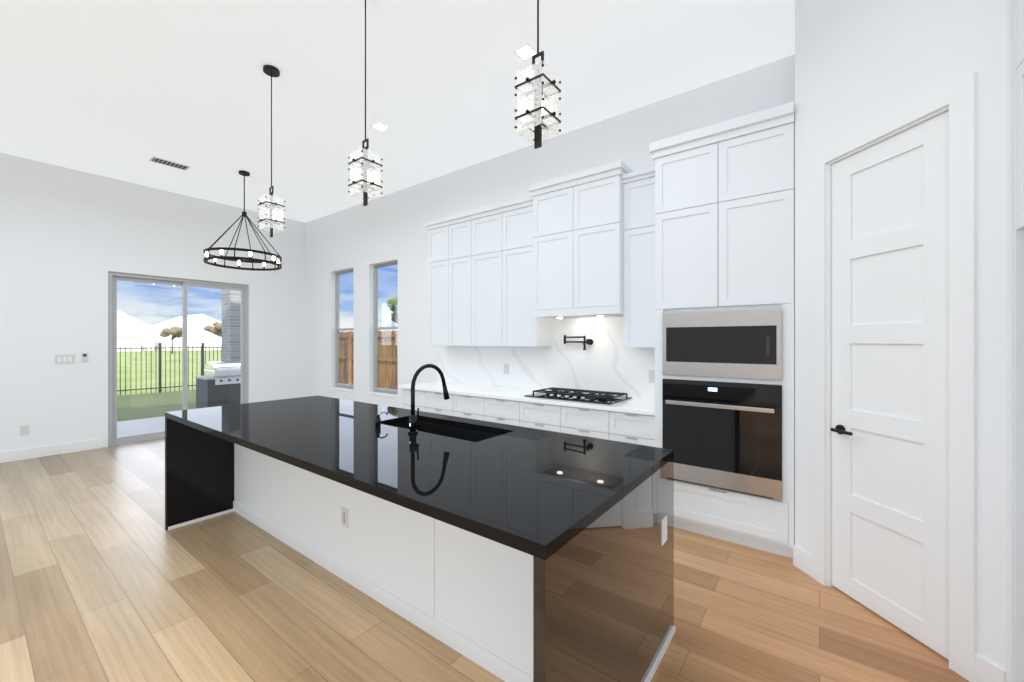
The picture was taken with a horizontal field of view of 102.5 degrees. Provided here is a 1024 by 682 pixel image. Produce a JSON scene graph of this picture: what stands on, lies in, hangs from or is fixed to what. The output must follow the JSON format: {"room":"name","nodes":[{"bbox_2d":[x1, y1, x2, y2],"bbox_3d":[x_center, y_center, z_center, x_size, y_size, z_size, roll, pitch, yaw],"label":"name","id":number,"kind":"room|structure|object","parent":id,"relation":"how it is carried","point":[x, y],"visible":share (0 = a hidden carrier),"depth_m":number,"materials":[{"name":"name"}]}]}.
{"room":"kitchen","nodes":[
{"label":"kitchen","id":0,"kind":"room"},
{"bbox_2d":[0,153,305,451],"bbox_3d":[-6.799,-0.405,4.350,0.160,3.770,9.140,0,0,37],"label":"wall","id":1,"kind":"structure","parent":0,"point":[70,238],"depth_m":5.62,"materials":[{"name":"white paint"}]},
{"bbox_2d":[20,425,28,435],"bbox_3d":[-6.100,1.120,5.144,0.006,0.120,0.070,0,0,37],"label":"outlet","id":2,"kind":"object","parent":1,"relation":"attached to","point":[24,430],"depth_m":5.14,"materials":[{"name":"white plastic"}]},
{"bbox_2d":[0,438,101,462],"bbox_3d":[-7.526,1.415,3.233,0.014,0.130,6.160,0,0,37],"label":"baseboard","id":3,"kind":"structure","parent":1,"relation":"attached to","point":[27,453],"depth_m":5.30,"materials":[{"name":"white wood"}]},
{"bbox_2d":[55,354,74,363],"bbox_3d":[-5.893,0.240,5.420,0.009,0.120,0.180,0,0,37],"label":"switch plate","id":4,"kind":"object","parent":1,"relation":"attached to","point":[61,359],"depth_m":5.42,"materials":[{"name":"white plastic"}]},
{"bbox_2d":[81,353,87,361],"bbox_3d":[-5.782,0.220,5.562,0.014,0.120,0.060,0,0,37],"label":"thermostat","id":5,"kind":"object","parent":1,"relation":"attached to","point":[84,356],"depth_m":5.56,"materials":[{"name":"white plastic"}]},
{"bbox_2d":[108,271,247,445],"bbox_3d":[-5.186,0.250,6.515,0.090,2.460,1.780,0,0,37],"label":"sliding door","id":6,"kind":"structure","parent":1,"relation":"in","point":[113,278],"depth_m":6.30,"materials":[{"name":"clear glass"}]},
{"bbox_2d":[117,390,195,436],"bbox_3d":[-4.185,1.550,4.380,20.450,0.100,26.000,0,0,37],"label":"ground","id":7,"kind":"structure","parent":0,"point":[143,411],"depth_m":9.48,"materials":[{"name":"green plant"}]},
{"bbox_2d":[194,361,240,408],"bbox_3d":[-5.818,0.955,8.361,0.705,1.090,0.860,0,0,37],"label":"grill","id":8,"kind":"object","parent":7,"relation":"on","point":[204,385],"depth_m":8.09,"materials":[{"name":"grey paint"}]},
{"bbox_2d":[222,289,240,360],"bbox_3d":[-6.061,-0.610,9.093,0.500,4.220,0.460,0,0,37],"label":"brick","id":9,"kind":"object","parent":7,"relation":"on","point":[230,337],"depth_m":8.86,"materials":[{"name":"grey brick"}]},
{"bbox_2d":[0,0,794,222],"bbox_3d":[-2.996,-2.340,1.604,9.540,0.100,9.300,0,0,37],"label":"ceiling","id":10,"kind":"structure","parent":0,"point":[125,90],"depth_m":3.57,"materials":[{"name":"white paint"}]},
{"bbox_2d":[149,156,190,169],"bbox_3d":[-4.399,-2.281,5.289,0.180,0.015,0.380,0,0,37],"label":"ceiling vent","id":11,"kind":"object","parent":10,"relation":"in","point":[168,163],"visible":0.98,"depth_m":5.27,"materials":[{"name":"white metal"}]},
{"bbox_2d":[203,170,281,270],"bbox_3d":[-3.633,-1.657,5.578,0.888,1.264,0.888,0,0,37],"label":"chandelier","id":12,"kind":"object","parent":10,"relation":"hanging from","point":[250,250],"visible":1,"depth_m":5.54,"materials":[{"name":"black metal"}]},
{"bbox_2d":[258,65,284,237],"bbox_3d":[-2.028,-1.582,3.466,0.186,1.414,0.186,0,0,37],"label":"pendant light","id":13,"kind":"object","parent":10,"relation":"hanging from","point":[271,71],"visible":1,"depth_m":3.45,"materials":[{"name":"white"}]},
{"bbox_2d":[348,0,382,205],"bbox_3d":[-0.947,-1.582,2.657,0.186,1.414,0.186,0,0,37],"label":"pendant light","id":14,"kind":"object","parent":10,"relation":"hanging from","point":[365,165],"visible":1,"depth_m":2.64,"materials":[{"name":"white"}]},
{"bbox_2d":[371,122,389,130],"bbox_3d":[-1.403,-2.285,4.384,0.140,0.007,0.140,0,0,37],"label":"recessed light","id":15,"kind":"object","parent":10,"relation":"in","point":[380,126],"visible":1,"depth_m":4.37,"materials":[{"name":"white"}]},
{"bbox_2d":[514,43,536,60],"bbox_3d":[0.110,-2.285,3.252,0.140,0.007,0.140,0,0,37],"label":"recessed light","id":16,"kind":"object","parent":10,"relation":"in","point":[525,51],"visible":0.93,"depth_m":3.24,"materials":[{"name":"white"}]},
{"bbox_2d":[514,0,560,148],"bbox_3d":[0.118,-1.582,1.860,0.186,1.414,0.186,0,0,37],"label":"pendant light","id":17,"kind":"object","parent":10,"relation":"hanging from","point":[537,110],"visible":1,"depth_m":1.84,"materials":[{"name":"white"}]},
{"bbox_2d":[0,438,969,681],"bbox_3d":[-2.996,1.505,1.604,9.540,0.050,9.300,0,0,37],"label":"floor","id":18,"kind":"structure","parent":0,"point":[106,575],"depth_m":2.26,"materials":[{"name":"brown wood"}]},
{"bbox_2d":[401,390,425,411],"bbox_3d":[-1.030,1.037,5.334,0.460,0.885,0.648,0,0,37],"label":"base cabinet","id":19,"kind":"object","parent":18,"relation":"on","point":[420,395],"depth_m":5.05,"materials":[{"name":"white wood"}]},
{"bbox_2d":[165,396,675,681],"bbox_3d":[-0.947,1.040,2.672,3.542,0.880,1.235,0,0,37],"label":"kitchen island","id":20,"kind":"object","parent":18,"relation":"on","point":[508,553],"depth_m":2.02,"materials":[{"name":"stone"}]},
{"bbox_2d":[253,412,520,483],"bbox_3d":[-0.652,0.580,2.451,0.940,0.040,1.235,0,0,37],"label":"island countertop","id":21,"kind":"structure","parent":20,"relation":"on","point":[358,449],"depth_m":2.20,"materials":[{"name":"black stone"}]},
{"bbox_2d":[375,412,387,425],"bbox_3d":[-0.865,0.514,2.733,0.034,0.090,0.096,0,0,37],"label":"soap dispenser","id":22,"kind":"object","parent":21,"relation":"on","point":[377,420],"visible":1,"depth_m":2.70,"materials":[{"name":"black"}]},
{"bbox_2d":[408,364,449,433],"bbox_3d":[-0.510,0.352,2.602,0.086,0.414,0.335,0,0,37],"label":"faucet","id":23,"kind":"object","parent":21,"relation":"on","point":[413,420],"visible":1,"depth_m":2.49,"materials":[{"name":"black metal"}]},
{"bbox_2d":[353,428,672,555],"bbox_3d":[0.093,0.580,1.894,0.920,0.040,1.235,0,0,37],"label":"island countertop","id":24,"kind":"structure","parent":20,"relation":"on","point":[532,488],"depth_m":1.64,"materials":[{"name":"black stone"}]},
{"bbox_2d":[426,390,453,415],"bbox_3d":[-0.662,1.037,5.059,0.460,0.885,0.648,0,0,37],"label":"base cabinet","id":25,"kind":"object","parent":18,"relation":"on","point":[435,403],"depth_m":4.79,"materials":[{"name":"white wood"}]},
{"bbox_2d":[454,394,485,420],"bbox_3d":[-0.292,1.037,4.782,0.465,0.885,0.648,0,0,37],"label":"base cabinet","id":26,"kind":"object","parent":18,"relation":"on","point":[465,406],"depth_m":4.51,"materials":[{"name":"white wood"}]},
{"bbox_2d":[486,398,517,425],"bbox_3d":[0.081,1.037,4.503,0.465,0.885,0.648,0,0,37],"label":"base cabinet","id":27,"kind":"object","parent":18,"relation":"on","point":[498,410],"depth_m":4.24,"materials":[{"name":"white wood"}]},
{"bbox_2d":[518,402,561,432],"bbox_3d":[0.457,1.037,4.222,0.475,0.885,0.648,0,0,37],"label":"base cabinet","id":28,"kind":"object","parent":18,"relation":"on","point":[534,415],"depth_m":3.96,"materials":[{"name":"white wood"}]},
{"bbox_2d":[562,406,609,439],"bbox_3d":[0.837,1.037,3.937,0.475,0.885,0.648,0,0,37],"label":"base cabinet","id":29,"kind":"object","parent":18,"relation":"on","point":[588,423],"depth_m":3.66,"materials":[{"name":"white wood"}]},
{"bbox_2d":[398,382,653,413],"bbox_3d":[0.050,0.577,4.508,3.220,0.035,0.678,0,0,37],"label":"countertop","id":30,"kind":"structure","parent":29,"relation":"on","point":[511,393],"depth_m":4.22,"materials":[{"name":"white stone"}]},
{"bbox_2d":[524,387,631,404],"bbox_3d":[0.648,0.534,4.080,0.920,0.050,0.520,0,0,37],"label":"cooktop","id":31,"kind":"object","parent":30,"relation":"in","point":[590,396],"visible":1,"depth_m":3.98,"materials":[{"name":"black metal"}]},
{"bbox_2d":[610,410,653,446],"bbox_3d":[1.188,1.037,3.675,0.400,0.885,0.648,0,0,37],"label":"base cabinet","id":32,"kind":"object","parent":18,"relation":"on","point":[638,429],"depth_m":3.41,"materials":[{"name":"white wood"}]},
{"bbox_2d":[654,110,794,557],"bbox_3d":[1.705,-0.010,3.269,0.916,2.980,0.678,0,0,37],"label":"tall cabinet","id":33,"kind":"object","parent":18,"relation":"on","point":[724,201],"depth_m":2.95,"materials":[{"name":"white wood"}]},
{"bbox_2d":[662,308,781,500],"bbox_3d":[1.479,0.425,2.966,0.783,1.290,0.076,0,0,37],"label":"wall oven","id":34,"kind":"object","parent":33,"relation":"in","point":[726,436],"visible":1,"depth_m":2.94,"materials":[{"name":"silver metal"}]},
{"bbox_2d":[1012,0,1023,681],"bbox_3d":[1.968,-0.045,1.091,0.650,3.050,1.006,0,0,37],"label":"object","id":35,"kind":"object","parent":18,"relation":"on","point":[1017,340],"visible":1,"depth_m":1.64,"materials":[{"name":"white paint"}]},
{"bbox_2d":[306,54,794,407],"bbox_3d":[-0.258,-0.405,5.264,9.540,3.770,0.160,0,0,37],"label":"wall","id":36,"kind":"structure","parent":0,"point":[361,240],"depth_m":5.92,"materials":[{"name":"white paint"}]},
{"bbox_2d":[330,269,353,391],"bbox_3d":[-2.941,-0.193,7.254,0.720,2.115,0.157,0,0,37],"label":"window","id":37,"kind":"structure","parent":36,"relation":"in","point":[345,385],"depth_m":7.44,"materials":[{"name":"grey"}]},
{"bbox_2d":[368,261,397,397],"bbox_3d":[-2.004,-0.193,6.553,0.740,2.115,0.157,0,0,37],"label":"window","id":38,"kind":"structure","parent":36,"relation":"in","point":[376,367],"depth_m":6.74,"materials":[{"name":"grey"}]},
{"bbox_2d":[426,218,453,345],"bbox_3d":[-0.823,-0.718,5.379,0.438,1.555,0.328,0,0,37],"label":"upper cabinet","id":39,"kind":"object","parent":36,"relation":"attached to","point":[440,235],"depth_m":5.24,"materials":[{"name":"white wood"}]},
{"bbox_2d":[454,214,473,345],"bbox_3d":[-0.542,-0.718,5.169,0.495,1.555,0.328,0,0,37],"label":"upper cabinet","id":40,"kind":"object","parent":36,"relation":"attached to","point":[463,227],"depth_m":5.00,"materials":[{"name":"white wood"}]},
{"bbox_2d":[474,206,505,345],"bbox_3d":[-0.202,-0.718,4.914,0.585,1.555,0.328,0,0,37],"label":"upper cabinet","id":41,"kind":"object","parent":36,"relation":"attached to","point":[489,226],"depth_m":4.75,"materials":[{"name":"white wood"}]},
{"bbox_2d":[504,364,508,373],"bbox_3d":[-0.071,0.340,4.997,0.070,0.120,0.006,0,0,37],"label":"outlet","id":42,"kind":"object","parent":36,"relation":"attached to","point":[506,366],"depth_m":4.99,"materials":[{"name":"white plastic"}]},
{"bbox_2d":[506,202,553,349],"bbox_3d":[0.152,-0.718,4.650,0.527,1.555,0.328,0,0,37],"label":"upper cabinet","id":43,"kind":"object","parent":36,"relation":"attached to","point":[524,327],"depth_m":4.51,"materials":[{"name":"white wood"}]},
{"bbox_2d":[530,166,625,313],"bbox_3d":[0.719,-0.940,4.175,0.950,1.239,0.408,0,0,37],"label":"upper cabinet","id":44,"kind":"object","parent":36,"relation":"attached to","point":[613,261],"depth_m":3.97,"materials":[{"name":"white wood"}]},
{"bbox_2d":[564,335,592,349],"bbox_3d":[0.684,0.015,4.346,0.315,0.160,0.145,0,0,37],"label":"pot filler","id":45,"kind":"object","parent":36,"relation":"attached to","point":[585,341],"visible":1,"depth_m":4.31,"materials":[{"name":"black metal"}]},
{"bbox_2d":[622,170,653,349],"bbox_3d":[1.283,-0.720,3.803,0.400,1.560,0.328,0,0,37],"label":"upper cabinet","id":46,"kind":"object","parent":36,"relation":"attached to","point":[638,312],"depth_m":3.71,"materials":[{"name":"white wood"}]},
{"bbox_2d":[649,370,654,382],"bbox_3d":[1.347,0.340,3.937,0.070,0.120,0.006,0,0,37],"label":"outlet","id":47,"kind":"object","parent":36,"relation":"attached to","point":[651,374],"depth_m":3.94,"materials":[{"name":"white plastic"}]},
{"bbox_2d":[795,0,1006,670],"bbox_3d":[2.007,-0.405,2.209,0.120,3.770,1.050,0,0,-8],"label":"wall","id":48,"kind":"structure","parent":0,"point":[860,64],"depth_m":1.95,"materials":[{"name":"white paint"}]},
{"bbox_2d":[811,71,976,681],"bbox_3d":[1.988,0.158,2.181,0.165,2.645,0.810,0,0,-8],"label":"door","id":49,"kind":"structure","parent":48,"relation":"attached to","point":[894,368],"depth_m":2.10,"materials":[{"name":"white wood"}]},
{"bbox_2d":[793,545,1006,681],"bbox_3d":[1.941,1.415,2.200,0.014,0.130,1.050,0,0,-8],"label":"baseboard","id":50,"kind":"structure","parent":48,"relation":"attached to","point":[985,670],"depth_m":1.76,"materials":[{"name":"white"}]},
{"bbox_2d":[1007,0,1011,681],"bbox_3d":[2.314,-0.405,1.538,0.638,3.770,0.120,0,0,37],"label":"wall","id":51,"kind":"structure","parent":0,"point":[1009,340],"depth_m":1.68,"materials":[{"name":"white paint"}]},
{"label":"outside","id":52,"kind":"structure","parent":0,"visible":0},
{"bbox_2d":[117,350,220,395],"bbox_3d":[-15.067,1.690,54.982,230.000,0.180,250.000,0,0,37],"label":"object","id":53,"kind":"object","parent":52,"point":[196,372],"depth_m":23.07,"materials":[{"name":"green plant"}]},
{"bbox_2d":[117,310,163,351],"bbox_3d":[-65.382,-1.610,67.020,15.600,6.420,9.800,0,0,37],"label":"house","id":54,"kind":"structure","parent":53,"relation":"on","point":[152,337],"depth_m":65.43,"materials":[{"name":"white"}]},
{"bbox_2d":[117,343,221,394],"bbox_3d":[-11.048,0.830,12.443,0.060,1.540,12.708,0,0,37],"label":"fence","id":55,"kind":"object","parent":53,"relation":"on","point":[160,366],"depth_m":12.69,"materials":[{"name":"black metal"}]},
{"bbox_2d":[164,314,221,350],"bbox_3d":[-58.793,-1.610,75.828,15.600,6.420,11.300,0,0,37],"label":"house","id":56,"kind":"structure","parent":53,"relation":"on","point":[193,325],"materials":[{"name":"white"}]},
{"bbox_2d":[160,297,397,353],"bbox_3d":[-18.472,-1.798,38.744,76.614,6.796,21.964,0,0,37],"label":"trees","id":57,"kind":"object","parent":53,"relation":"on","point":[163,333],"depth_m":51.61,"materials":[{"name":"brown plant"}]},
{"bbox_2d":[339,330,397,389],"bbox_3d":[-0.888,0.660,8.807,18.027,1.880,0.400,0,0,37],"label":"fence","id":58,"kind":"object","parent":53,"relation":"on","point":[383,350],"depth_m":10.97,"materials":[{"name":"brown wood"}]}
]}

